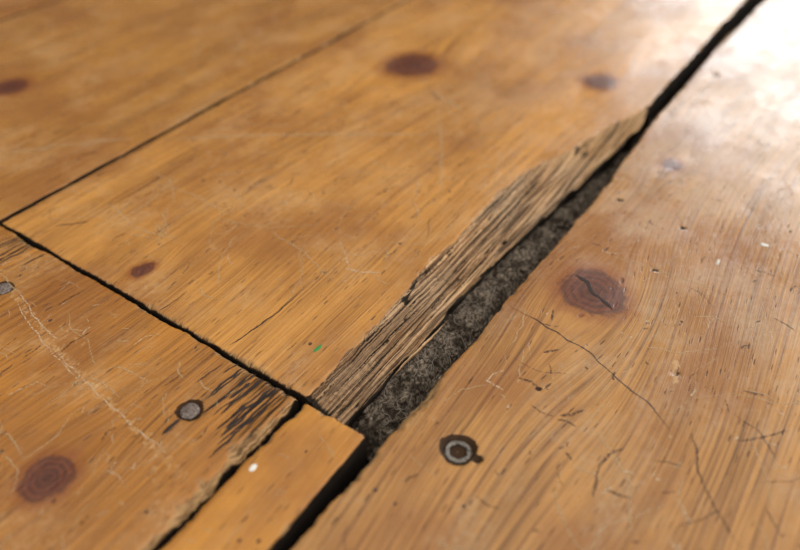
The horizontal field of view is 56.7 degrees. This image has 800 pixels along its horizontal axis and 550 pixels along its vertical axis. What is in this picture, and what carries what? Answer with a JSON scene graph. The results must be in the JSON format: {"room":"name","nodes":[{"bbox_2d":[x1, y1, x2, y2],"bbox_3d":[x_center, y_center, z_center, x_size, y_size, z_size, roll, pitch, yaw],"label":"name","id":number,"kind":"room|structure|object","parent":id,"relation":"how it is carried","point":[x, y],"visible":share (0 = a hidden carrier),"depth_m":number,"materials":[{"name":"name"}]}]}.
{"room":"room with wooden floor","nodes":[
{"label":"room with wooden floor","id":0,"kind":"room"},
{"bbox_2d":[367,0,764,464],"bbox_3d":[0.074,-0.131,0.493,1.032,0.001,0.960,24,46,26],"label":"floor","id":1,"kind":"structure","parent":0,"point":[760,2],"depth_m":0.58,"materials":[{"name":"brown wood"}]},
{"bbox_2d":[0,0,58,20],"bbox_3d":[-0.268,-0.293,0.665,0.201,0.020,0.961,24,46,26],"label":"wooden floorboards","id":2,"kind":"object","parent":1,"relation":"on","point":[8,8],"visible":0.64,"depth_m":0.53,"materials":[{"name":"brown wood"}]},
{"bbox_2d":[0,226,299,549],"bbox_3d":[-0.158,0.065,0.246,0.180,0.020,0.180,24,46,26],"label":"wooden floorboards","id":3,"kind":"object","parent":1,"relation":"on","point":[98,452],"visible":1,"depth_m":0.25,"materials":[{"name":"brown wood"}]},
{"bbox_2d":[0,283,12,294],"bbox_3d":[-0.161,0.012,0.307,0.007,0.019,0.007,24,46,26],"label":"nail","id":4,"kind":"object","parent":3,"relation":"in","point":[5,287],"visible":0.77,"depth_m":0.30,"materials":[{"name":"metal"}]},
{"bbox_2d":[180,403,199,418],"bbox_3d":[-0.072,0.053,0.259,0.007,0.019,0.007,24,46,26],"label":"nail","id":5,"kind":"object","parent":3,"relation":"in","point":[190,410],"visible":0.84,"depth_m":0.25,"materials":[{"name":"metal"}]},
{"bbox_2d":[0,0,408,226],"bbox_3d":[-0.098,-0.217,0.575,0.210,0.020,0.961,24,46,26],"label":"wooden floorboards","id":6,"kind":"object","parent":1,"relation":"on","point":[85,85],"visible":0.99,"depth_m":0.46,"materials":[{"name":"brown wood"}]},
{"bbox_2d":[161,404,366,549],"bbox_3d":[-0.072,0.104,0.201,0.028,0.020,0.179,24,46,26],"label":"wooden floorboards","id":7,"kind":"object","parent":1,"relation":"on","point":[279,492],"visible":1,"depth_m":0.23,"materials":[{"name":"brown wood"}]},
{"bbox_2d":[2,0,758,426],"bbox_3d":[0.125,-0.188,0.542,0.208,0.020,0.782,24,46,26],"label":"wooden floorboards","id":8,"kind":"object","parent":1,"relation":"on","point":[314,228],"visible":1,"depth_m":0.36,"materials":[{"name":"brown wood"}]},
{"bbox_2d":[350,118,655,461],"bbox_3d":[0.068,-0.020,0.355,0.040,0.011,0.298,24,46,26],"label":"dust in the gap","id":9,"kind":"object","parent":1,"relation":"on","point":[410,386],"visible":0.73,"depth_m":0.30,"materials":[{"name":"grey soil"}]},
{"bbox_2d":[291,0,799,549],"bbox_3d":[0.247,-0.062,0.395,0.207,0.020,0.961,24,46,26],"label":"wooden floorboards","id":10,"kind":"object","parent":1,"relation":"on","point":[639,388],"visible":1,"depth_m":0.27,"materials":[{"name":"brown wood"}]},
{"bbox_2d":[444,440,471,463],"bbox_3d":[0.019,0.064,0.248,0.009,0.018,0.009,24,46,26],"label":"screw","id":11,"kind":"object","parent":10,"relation":"in","point":[451,444],"visible":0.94,"depth_m":0.24,"materials":[{"name":"metal"}]}
]}

